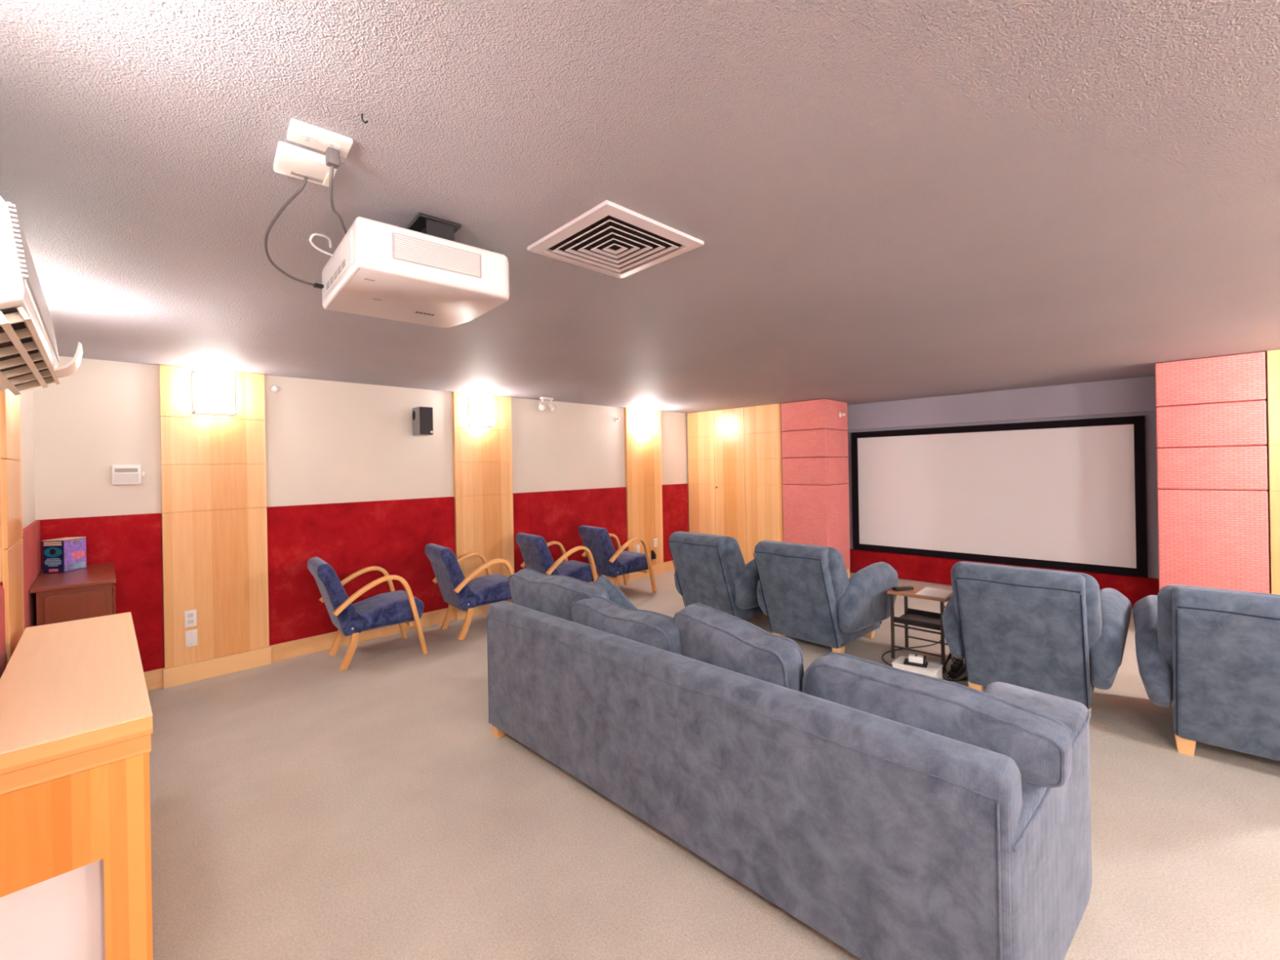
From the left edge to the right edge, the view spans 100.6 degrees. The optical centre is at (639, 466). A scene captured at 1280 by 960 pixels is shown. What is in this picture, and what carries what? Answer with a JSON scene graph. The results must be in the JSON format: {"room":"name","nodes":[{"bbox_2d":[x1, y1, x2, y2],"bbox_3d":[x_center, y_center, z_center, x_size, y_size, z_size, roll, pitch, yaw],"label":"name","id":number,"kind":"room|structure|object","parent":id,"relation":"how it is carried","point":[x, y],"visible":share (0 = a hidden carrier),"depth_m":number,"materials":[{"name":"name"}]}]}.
{"room":"home theater","nodes":[
{"label":"home theater","id":0,"kind":"room"},
{"bbox_2d":[0,387,40,678],"bbox_3d":[-1.412,0.411,0.875,7.650,2.450,0.192,-1,0,45],"label":"wall","id":1,"kind":"structure","parent":0,"point":[31,526],"depth_m":3.16,"materials":[{"name":"white paint"}]},
{"bbox_2d":[0,389,24,666],"bbox_3d":[-2.767,0.437,2.335,0.594,2.448,0.065,-1,0,45],"label":"pilaster","id":2,"kind":"object","parent":1,"relation":"attached to","point":[11,561],"visible":0.34,"depth_m":2.23,"materials":[{"name":"brown wood"}]},
{"bbox_2d":[0,195,83,395],"bbox_3d":[-1.834,-0.439,1.545,1.271,0.346,0.272,-1,0,45],"label":"air conditioner","id":3,"kind":"object","parent":1,"relation":"attached to","point":[29,358],"visible":1,"depth_m":1.32,"materials":[{"name":"white plastic"}]},
{"bbox_2d":[0,306,59,395],"bbox_3d":[-1.822,-0.306,1.555,1.190,0.079,0.124,-1,0,45],"label":"outlet","id":4,"kind":"object","parent":3,"relation":"attached to","point":[26,362],"depth_m":1.53,"materials":[{"name":"beige plastic"}]},
{"bbox_2d":[5,201,59,366],"bbox_3d":[-1.782,-0.477,1.576,1.241,0.177,0.033,-1,0,45],"label":"grille","id":5,"kind":"object","parent":3,"relation":"attached to","point":[21,273],"depth_m":1.17,"materials":[{"name":"grey plastic"}]},
{"bbox_2d":[33,355,688,671],"bbox_3d":[-1.256,0.408,6.569,0.175,2.450,8.520,-1,0,45],"label":"wall","id":6,"kind":"structure","parent":0,"point":[350,486],"depth_m":4.86,"materials":[{"name":"white paint"}]},
{"bbox_2d":[111,464,144,484],"bbox_3d":[-3.764,0.061,3.906,0.052,0.145,0.175,-1,0,45],"label":"thermostat","id":7,"kind":"object","parent":6,"relation":"attached to","point":[125,474],"visible":1,"depth_m":3.88,"materials":[{"name":"white plastic"}]},
{"bbox_2d":[159,364,271,688],"bbox_3d":[-3.395,0.448,4.263,0.065,2.448,0.683,-1,0,45],"label":"pilaster","id":8,"kind":"object","parent":6,"relation":"attached to","point":[213,467],"visible":1,"depth_m":4.23,"materials":[{"name":"brown wood"}]},
{"bbox_2d":[184,608,196,627],"bbox_3d":[-3.489,1.181,4.123,0.010,0.128,0.072,-1,0,45],"label":"outlet plate","id":9,"kind":"object","parent":8,"relation":"attached to","point":[190,616],"visible":1,"depth_m":4.12,"materials":[{"name":"white plastic"}]},
{"bbox_2d":[187,613,193,617],"bbox_3d":[-3.487,1.157,4.120,0.002,0.032,0.034,-1,0,45],"label":"socket","id":10,"kind":"object","parent":9,"relation":"attached to","point":[189,615],"depth_m":4.12,"materials":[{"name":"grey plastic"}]},
{"bbox_2d":[187,619,193,624],"bbox_3d":[-3.486,1.205,4.120,0.002,0.032,0.034,-1,0,45],"label":"socket","id":11,"kind":"object","parent":9,"relation":"attached to","point":[189,621],"depth_m":4.12,"materials":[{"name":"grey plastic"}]},
{"bbox_2d":[185,629,197,647],"bbox_3d":[-3.485,1.335,4.124,0.009,0.128,0.072,-1,0,45],"label":"outlet plate","id":12,"kind":"object","parent":8,"relation":"attached to","point":[191,636],"visible":1,"depth_m":4.12,"materials":[{"name":"white plastic"}]},
{"bbox_2d":[191,369,235,415],"bbox_3d":[-3.372,-0.578,4.204,0.106,0.330,0.263,-1,0,45],"label":"wall sconce","id":13,"kind":"object","parent":8,"relation":"attached to","point":[212,393],"visible":1,"depth_m":4.17,"materials":[{"name":"white glass"}]},
{"bbox_2d":[269,385,279,392],"bbox_3d":[-3.128,-0.668,4.551,0.069,0.068,0.068,-1,0,45],"label":"wall sensor","id":14,"kind":"object","parent":6,"relation":"attached to","point":[273,388],"visible":1,"depth_m":4.55,"materials":[{"name":"white plastic"}]},
{"bbox_2d":[143,560,675,690],"bbox_3d":[-1.640,1.568,6.047,0.029,0.145,6.904,-1,0,45],"label":"baseboard","id":15,"kind":"structure","parent":6,"relation":"attached to","point":[280,651],"depth_m":4.80,"materials":[{"name":"brown wood"}]},
{"bbox_2d":[412,406,433,435],"bbox_3d":[-2.206,-0.455,5.377,0.218,0.280,0.138,-1,0,45],"label":"wall speaker","id":16,"kind":"object","parent":6,"relation":"attached to","point":[422,416],"visible":1,"depth_m":5.31,"materials":[{"name":"black plastic"}]},
{"bbox_2d":[419,406,433,435],"bbox_3d":[-2.137,-0.456,5.309,0.020,0.274,0.132,-1,0,45],"label":"grille","id":17,"kind":"object","parent":16,"relation":"attached to","point":[426,428],"depth_m":5.30,"materials":[{"name":"grey fabric"}]},
{"bbox_2d":[452,391,514,620],"bbox_3d":[-1.736,0.418,5.945,0.065,2.448,0.726,-1,0,45],"label":"pilaster","id":18,"kind":"object","parent":6,"relation":"attached to","point":[482,460],"visible":0.69,"depth_m":5.91,"materials":[{"name":"brown wood"}]},
{"bbox_2d":[468,395,495,426],"bbox_3d":[-1.745,-0.608,5.854,0.106,0.330,0.263,-1,0,45],"label":"wall sconce","id":19,"kind":"object","parent":18,"relation":"attached to","point":[481,408],"visible":1,"depth_m":5.80,"materials":[{"name":"white glass"}]},
{"bbox_2d":[623,407,664,580],"bbox_3d":[0.069,0.385,7.775,0.065,2.448,0.749,-1,0,45],"label":"pilaster","id":20,"kind":"object","parent":6,"relation":"attached to","point":[642,451],"visible":0.86,"depth_m":7.74,"materials":[{"name":"brown wood"}]},
{"bbox_2d":[635,544,639,552],"bbox_3d":[-0.026,1.191,7.633,0.009,0.128,0.072,-1,0,45],"label":"outlet plate","id":21,"kind":"object","parent":20,"relation":"attached to","point":[637,547],"visible":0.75,"depth_m":7.62,"materials":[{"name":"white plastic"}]},
{"bbox_2d":[636,409,654,434],"bbox_3d":[0.088,-0.642,7.712,0.106,0.330,0.263,-1,0,45],"label":"wall sconce","id":22,"kind":"object","parent":20,"relation":"attached to","point":[646,419],"visible":1,"depth_m":7.65,"materials":[{"name":"white glass"}]},
{"bbox_2d":[651,550,656,559],"bbox_3d":[0.201,1.302,7.832,0.050,0.129,0.060,-1,0,45],"label":"plug adapter","id":23,"kind":"object","parent":20,"relation":"attached to","point":[653,554],"visible":0.9,"depth_m":7.81,"materials":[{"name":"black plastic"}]},
{"bbox_2d":[653,537,657,546],"bbox_3d":[0.233,1.136,7.896,0.010,0.128,0.072,-1,0,45],"label":"outlet plate","id":24,"kind":"object","parent":20,"relation":"attached to","point":[655,540],"visible":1,"depth_m":7.89,"materials":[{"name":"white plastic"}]},
{"bbox_2d":[0,0,1279,413],"bbox_3d":[1.488,-0.917,3.839,7.950,0.100,8.520,-1,0,45],"label":"ceiling","id":25,"kind":"structure","parent":0,"point":[886,200],"depth_m":1.55,"materials":[{"name":"paint"}]},
{"bbox_2d":[273,141,337,186],"bbox_3d":[-0.900,-0.809,1.429,0.134,0.028,0.132,-1,0,-39],"label":"junction box","id":26,"kind":"object","parent":25,"relation":"attached to","point":[291,160],"visible":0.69,"depth_m":1.40,"materials":[{"name":"white plastic"}]},
{"bbox_2d":[263,176,324,288],"bbox_3d":[-1.073,-0.706,1.621,0.148,0.179,0.433,-1,0,-26],"label":"cable","id":27,"kind":"object","parent":26,"relation":"hanging from","point":[298,192],"visible":1,"depth_m":1.60,"materials":[{"name":"black plastic"}]},
{"bbox_2d":[286,118,352,158],"bbox_3d":[-0.800,-0.817,1.328,0.132,0.017,0.086,-1,0,-39],"label":"outlet","id":28,"kind":"object","parent":25,"relation":"attached to","point":[299,132],"visible":1,"depth_m":1.31,"materials":[{"name":"white plastic"}]},
{"bbox_2d":[300,133,316,143],"bbox_3d":[-0.820,-0.810,1.312,0.034,0.003,0.034,-1,0,11],"label":"socket","id":29,"kind":"object","parent":28,"relation":"attached to","point":[304,138],"depth_m":1.31,"materials":[{"name":"grey plastic"}]},
{"bbox_2d":[324,142,340,150],"bbox_3d":[-0.780,-0.811,1.345,0.034,0.003,0.034,-1,0,11],"label":"socket","id":30,"kind":"object","parent":28,"relation":"attached to","point":[336,145],"depth_m":1.34,"materials":[{"name":"grey plastic"}]},
{"bbox_2d":[325,146,346,234],"bbox_3d":[-0.860,-0.754,1.515,0.032,0.107,0.379,-1,0,-25],"label":"lead","id":31,"kind":"object","parent":28,"relation":"attached to","point":[332,155],"visible":0.94,"depth_m":1.36,"materials":[{"name":"white plastic"}]},
{"bbox_2d":[360,113,368,123],"bbox_3d":[-0.649,-0.818,1.251,0.004,0.020,0.016,-1,0,45],"label":"ceiling hook","id":32,"kind":"object","parent":25,"relation":"attached to","point":[362,114],"visible":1,"depth_m":1.25,"materials":[{"name":"black metal"}]},
{"bbox_2d":[321,213,509,327],"bbox_3d":[-0.791,-0.699,1.891,0.520,0.250,0.535,-1,0,-40],"label":"projector","id":33,"kind":"object","parent":25,"relation":"hanging from","point":[417,273],"visible":1,"depth_m":1.74,"materials":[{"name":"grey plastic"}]},
{"bbox_2d":[309,233,333,257],"bbox_3d":[-1.011,-0.709,1.690,0.026,0.052,0.096,-1,0,12],"label":"cable loop","id":34,"kind":"object","parent":33,"relation":"attached to","point":[313,234],"visible":1,"depth_m":1.68,"materials":[{"name":"grey plastic"}]},
{"bbox_2d":[326,280,329,289],"bbox_3d":[-1.072,-0.623,1.824,0.002,0.020,0.040,-1,0,-40],"label":"socket","id":35,"kind":"object","parent":33,"relation":"attached to","point":[327,282],"depth_m":1.82,"materials":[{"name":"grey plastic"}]},
{"bbox_2d":[329,275,333,284],"bbox_3d":[-1.033,-0.623,1.779,0.002,0.020,0.040,-1,0,-40],"label":"socket","id":36,"kind":"object","parent":33,"relation":"attached to","point":[331,277],"depth_m":1.78,"materials":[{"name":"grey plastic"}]},
{"bbox_2d":[333,270,337,279],"bbox_3d":[-0.994,-0.624,1.733,0.003,0.020,0.040,-1,0,-40],"label":"socket","id":37,"kind":"object","parent":33,"relation":"attached to","point":[335,273],"depth_m":1.73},
{"bbox_2d":[337,264,341,275],"bbox_3d":[-0.955,-0.625,1.687,0.003,0.020,0.040,-1,0,-40],"label":"socket","id":38,"kind":"object","parent":33,"relation":"attached to","point":[339,268],"depth_m":1.68,"materials":[{"name":"white plastic"}]},
{"bbox_2d":[342,258,345,269],"bbox_3d":[-0.916,-0.625,1.642,0.002,0.020,0.040,-1,0,-40],"label":"socket","id":39,"kind":"object","parent":33,"relation":"attached to","point":[343,260],"depth_m":1.64,"materials":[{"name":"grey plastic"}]},
{"bbox_2d":[391,231,481,278],"bbox_3d":[-0.635,-0.663,1.678,0.280,0.080,0.003,-1,0,-40],"label":"grille","id":40,"kind":"object","parent":33,"relation":"attached to","point":[409,249],"depth_m":1.67,"materials":[{"name":"grey plastic"}]},
{"bbox_2d":[538,396,556,410],"bbox_3d":[-1.097,-0.740,6.295,0.102,0.159,0.257,-1,0,45],"label":"ceiling spotlight","id":41,"kind":"object","parent":25,"relation":"attached to","point":[541,406],"visible":1,"depth_m":6.27,"materials":[{"name":"white plastic"}]},
{"bbox_2d":[527,200,703,279],"bbox_3d":[-0.094,-0.828,2.001,0.472,0.020,0.472,-1,0,-43],"label":"ceiling vent","id":42,"kind":"object","parent":25,"relation":"in","point":[611,238],"visible":1,"depth_m":1.97,"materials":[{"name":"white metal"}]},
{"bbox_2d":[147,569,1279,959],"bbox_3d":[1.535,1.632,3.839,7.950,0.100,8.520,-1,0,45],"label":"floor","id":43,"kind":"structure","parent":0,"point":[303,807],"depth_m":2.30,"materials":[{"name":"carpet"}]},
{"bbox_2d":[29,562,115,626],"bbox_3d":[-3.604,1.184,3.406,0.885,0.985,0.348,-1,0,45],"label":"storage cabinet","id":44,"kind":"object","parent":43,"relation":"on","point":[89,592],"visible":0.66,"depth_m":3.14,"materials":[{"name":"brown wood"}]},
{"bbox_2d":[42,537,86,573],"bbox_3d":[-3.838,0.589,3.542,0.126,0.212,0.162,-1,0,-6],"label":"case","id":45,"kind":"object","parent":44,"relation":"on","point":[65,554],"visible":1,"depth_m":3.48,"materials":[{"name":"cardboard"}]},
{"bbox_2d":[44,547,62,557],"bbox_3d":[-3.830,0.560,3.463,0.104,0.064,0.002,-1,0,-6],"label":"picture","id":46,"kind":"object","parent":45,"relation":"on","point":[58,552],"depth_m":3.46},
{"bbox_2d":[48,568,57,572],"bbox_3d":[-3.826,0.678,3.464,0.054,0.018,0.002,-1,0,-6],"label":"picture","id":47,"kind":"object","parent":45,"relation":"attached to","point":[50,570],"depth_m":3.46},
{"bbox_2d":[0,612,152,959],"bbox_3d":[-2.017,1.172,1.903,1.575,0.950,0.334,-1,0,45],"label":"counter","id":48,"kind":"object","parent":43,"relation":"on","point":[76,714],"visible":1,"depth_m":1.43,"materials":[{"name":"brown wood"}]},
{"bbox_2d":[0,858,105,959],"bbox_3d":[-1.510,1.308,1.380,0.012,0.660,0.280,-1,0,45],"label":"board","id":49,"kind":"object","parent":48,"relation":"attached to","point":[61,917],"visible":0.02,"depth_m":1.38,"materials":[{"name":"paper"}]},
{"bbox_2d":[307,556,427,670],"bbox_3d":[-2.386,1.220,4.648,0.823,0.892,0.631,-1,0,-40],"label":"armchair","id":50,"kind":"object","parent":43,"relation":"on","point":[393,607],"visible":1,"depth_m":4.49,"materials":[{"name":"blue fabric"}]},
{"bbox_2d":[424,543,514,639],"bbox_3d":[-1.668,1.207,5.362,0.823,0.892,0.631,-1,0,-40],"label":"armchair","id":51,"kind":"object","parent":43,"relation":"on","point":[460,592],"visible":0.88,"depth_m":5.15,"materials":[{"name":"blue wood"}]},
{"bbox_2d":[515,533,598,583],"bbox_3d":[-0.941,1.194,6.113,0.823,0.892,0.631,-1,0,-40],"label":"armchair","id":52,"kind":"object","parent":43,"relation":"on","point":[535,553],"visible":0.67,"depth_m":5.94,"materials":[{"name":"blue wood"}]},
{"bbox_2d":[578,525,657,592],"bbox_3d":[-0.302,1.182,6.761,0.823,0.892,0.631,-1,0,-40],"label":"armchair","id":53,"kind":"object","parent":43,"relation":"on","point":[611,563],"visible":0.85,"depth_m":6.56,"materials":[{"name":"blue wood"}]},
{"bbox_2d":[667,531,768,619],"bbox_3d":[0.908,1.124,5.492,1.124,0.939,0.980,-1,0,-43],"label":"recliner","id":54,"kind":"object","parent":43,"relation":"on","point":[711,571],"visible":0.7,"depth_m":5.07,"materials":[{"name":"fabric"}]},
{"bbox_2d":[677,531,745,583],"bbox_3d":[0.694,0.909,5.293,0.340,0.494,0.760,-1,0,-43],"label":"cushion","id":55,"kind":"object","parent":54,"relation":"on","point":[733,570],"depth_m":5.01,"materials":[{"name":"fabric"}]},
{"bbox_2d":[687,403,785,564],"bbox_3d":[1.747,0.354,8.298,1.659,2.448,1.112,-1,0,45],"label":"wall panel","id":56,"kind":"object","parent":43,"relation":"on","point":[735,455],"visible":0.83,"depth_m":7.83,"materials":[{"name":"brown wood"}]},
{"bbox_2d":[486,568,1092,959],"bbox_3d":[0.344,1.115,2.628,2.838,0.977,0.964,-1,0,45],"label":"sofa","id":57,"kind":"object","parent":43,"relation":"on","point":[894,813],"visible":1,"depth_m":1.80,"materials":[{"name":"fabric"}]},
{"bbox_2d":[509,568,607,621],"bbox_3d":[-0.481,0.936,3.197,0.742,0.563,0.247,2,13,37],"label":"cushion","id":58,"kind":"object","parent":57,"relation":"on","point":[558,596],"depth_m":3.08,"materials":[{"name":"fabric"}]},
{"bbox_2d":[592,574,637,608],"bbox_3d":[-0.210,0.910,3.329,0.491,0.481,0.165,-1,0,31],"label":"throw pillow","id":59,"kind":"object","parent":57,"relation":"on","point":[615,594],"visible":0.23,"depth_m":3.25,"materials":[{"name":"fabric"}]},
{"bbox_2d":[571,597,681,655],"bbox_3d":[-0.057,0.976,2.729,0.249,0.522,0.762,-17,11,-43],"label":"cushion","id":60,"kind":"object","parent":57,"relation":"on","point":[660,633],"depth_m":2.58,"materials":[{"name":"fabric"}]},
{"bbox_2d":[675,604,802,692],"bbox_3d":[0.421,0.929,2.332,0.250,0.542,0.628,-17,17,-37],"label":"cushion","id":61,"kind":"object","parent":57,"relation":"on","point":[704,633],"depth_m":2.19,"materials":[{"name":"fabric"}]},
{"bbox_2d":[804,653,1071,784],"bbox_3d":[0.957,0.960,1.820,0.249,0.479,0.815,-11,9,-43],"label":"cushion","id":62,"kind":"object","parent":57,"relation":"on","point":[1040,744],"depth_m":1.68,"materials":[{"name":"fabric"}]},
{"bbox_2d":[753,540,897,653],"bbox_3d":[1.612,1.111,4.741,1.124,0.939,0.980,-1,0,-42],"label":"recliner","id":63,"kind":"object","parent":43,"relation":"on","point":[806,593],"visible":1,"depth_m":4.39,"materials":[{"name":"fabric"}]},
{"bbox_2d":[763,540,849,605],"bbox_3d":[1.394,0.896,4.545,0.340,0.494,0.760,-1,0,-42],"label":"cushion","id":64,"kind":"object","parent":63,"relation":"on","point":[837,582],"depth_m":4.28,"materials":[{"name":"fabric"}]},
{"bbox_2d":[881,635,945,666],"bbox_3d":[2.363,1.561,4.585,1.204,0.010,0.222,-1,0,-43],"label":"lead","id":65,"kind":"object","parent":43,"relation":"on","point":[944,636],"visible":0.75,"depth_m":4.54,"materials":[{"name":"plastic"}]},
{"bbox_2d":[891,655,942,679],"bbox_3d":[2.013,1.503,3.857,0.286,0.139,0.196,-1,0,45],"label":"carton","id":66,"kind":"object","parent":43,"relation":"on","point":[933,669],"visible":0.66,"depth_m":3.80,"materials":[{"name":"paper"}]},
{"bbox_2d":[903,653,928,667],"bbox_3d":[2.001,1.402,3.853,0.150,0.062,0.110,-1,0,33],"label":"dock","id":67,"kind":"object","parent":66,"relation":"on","point":[918,660],"visible":1,"depth_m":3.83,"materials":[{"name":"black plastic"}]},
{"bbox_2d":[887,583,956,670],"bbox_3d":[2.317,1.293,4.340,0.430,0.550,0.370,-1,0,45],"label":"side table","id":68,"kind":"object","parent":43,"relation":"on","point":[919,618],"visible":0.73,"depth_m":4.32,"materials":[{"name":"brown wood"}]},
{"bbox_2d":[892,586,913,591],"bbox_3d":[2.170,1.007,4.381,0.170,0.025,0.052,-1,0,-13],"label":"remote control","id":69,"kind":"object","parent":68,"relation":"on","point":[903,588],"visible":1,"depth_m":4.36,"materials":[{"name":"black plastic"}]},
{"bbox_2d":[893,608,940,631],"bbox_3d":[2.317,1.245,4.340,0.346,0.045,0.346,-1,0,45],"label":"shelf","id":70,"kind":"object","parent":68,"relation":"on","point":[919,618],"depth_m":4.33,"materials":[{"name":"metal"}]},
{"bbox_2d":[915,586,952,598],"bbox_3d":[2.376,1.015,4.277,0.210,0.002,0.300,-1,0,43],"label":"paper sheet","id":71,"kind":"object","parent":68,"relation":"on","point":[939,593],"visible":0.86,"depth_m":4.27,"materials":[{"name":"white paper"}]},
{"bbox_2d":[942,653,967,681],"bbox_3d":[2.375,1.500,3.965,0.166,0.134,0.357,-1,0,45],"label":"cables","id":72,"kind":"object","parent":43,"relation":"on","point":[957,668],"visible":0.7,"depth_m":3.94,"materials":[{"name":"black plastic"}]},
{"bbox_2d":[942,561,1131,711],"bbox_3d":[2.660,1.092,3.609,0.980,0.939,1.124,-1,0,45],"label":"recliner","id":73,"kind":"object","parent":43,"relation":"on","point":[1051,632],"visible":0.98,"depth_m":3.25,"materials":[{"name":"fabric"}]},
{"bbox_2d":[951,561,1102,653],"bbox_3d":[2.453,0.877,3.402,0.760,0.494,0.340,-1,0,45],"label":"cushion","id":74,"kind":"object","parent":73,"relation":"on","point":[1030,637],"depth_m":3.24,"materials":[{"name":"fabric"}]},
{"bbox_2d":[1132,584,1279,760],"bbox_3d":[3.323,1.080,2.864,0.980,0.939,1.124,-1,0,44],"label":"recliner","id":75,"kind":"object","parent":43,"relation":"on","point":[1213,653],"visible":1,"depth_m":2.67,"materials":[{"name":"fabric"}]},
{"bbox_2d":[1157,584,1279,671],"bbox_3d":[3.119,0.864,2.654,0.760,0.494,0.340,-1,0,44],"label":"cushion","id":76,"kind":"object","parent":75,"relation":"on","point":[1168,660],"depth_m":2.73,"materials":[{"name":"fabric"}]},
{"bbox_2d":[1262,349,1279,594],"bbox_3d":[6.003,0.276,4.107,1.566,2.448,1.100,-1,0,45],"label":"wall panel","id":77,"kind":"object","parent":43,"relation":"on","point":[1272,357],"visible":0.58,"depth_m":4.25,"materials":[{"name":"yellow wood"}]},
{"bbox_2d":[781,398,849,578],"bbox_3d":[2.429,0.342,7.342,0.641,2.448,0.684,-1,0,45],"label":"column","id":78,"kind":"structure","parent":0,"point":[815,438],"depth_m":7.09,"materials":[{"name":"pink fabric"}]},
{"bbox_2d":[845,411,1159,608],"bbox_3d":[4.372,0.305,6.740,7.650,2.450,0.372,-1,0,45],"label":"wall","id":79,"kind":"structure","parent":0,"point":[935,570],"depth_m":6.04,"materials":[{"name":"paint"}]},
{"bbox_2d":[851,415,1147,577],"bbox_3d":[4.191,0.335,6.634,3.090,1.693,0.029,-1,0,45],"label":"projection screen","id":80,"kind":"object","parent":79,"relation":"attached to","point":[1070,495],"visible":1,"depth_m":6.37,"materials":[{"name":"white fabric"}]},
{"bbox_2d":[847,375,1155,430],"bbox_3d":[4.241,-0.735,6.584,4.290,0.364,0.049,-1,0,45],"label":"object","id":81,"kind":"structure","parent":79,"relation":"attached to","point":[1129,395],"depth_m":6.33,"materials":[{"name":"paint"}]},
{"bbox_2d":[1155,351,1269,593],"bbox_3d":[5.067,0.293,4.739,0.638,2.448,0.684,-1,0,45],"label":"column","id":82,"kind":"structure","parent":0,"point":[1211,426],"depth_m":4.48,"materials":[{"name":"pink fabric"}]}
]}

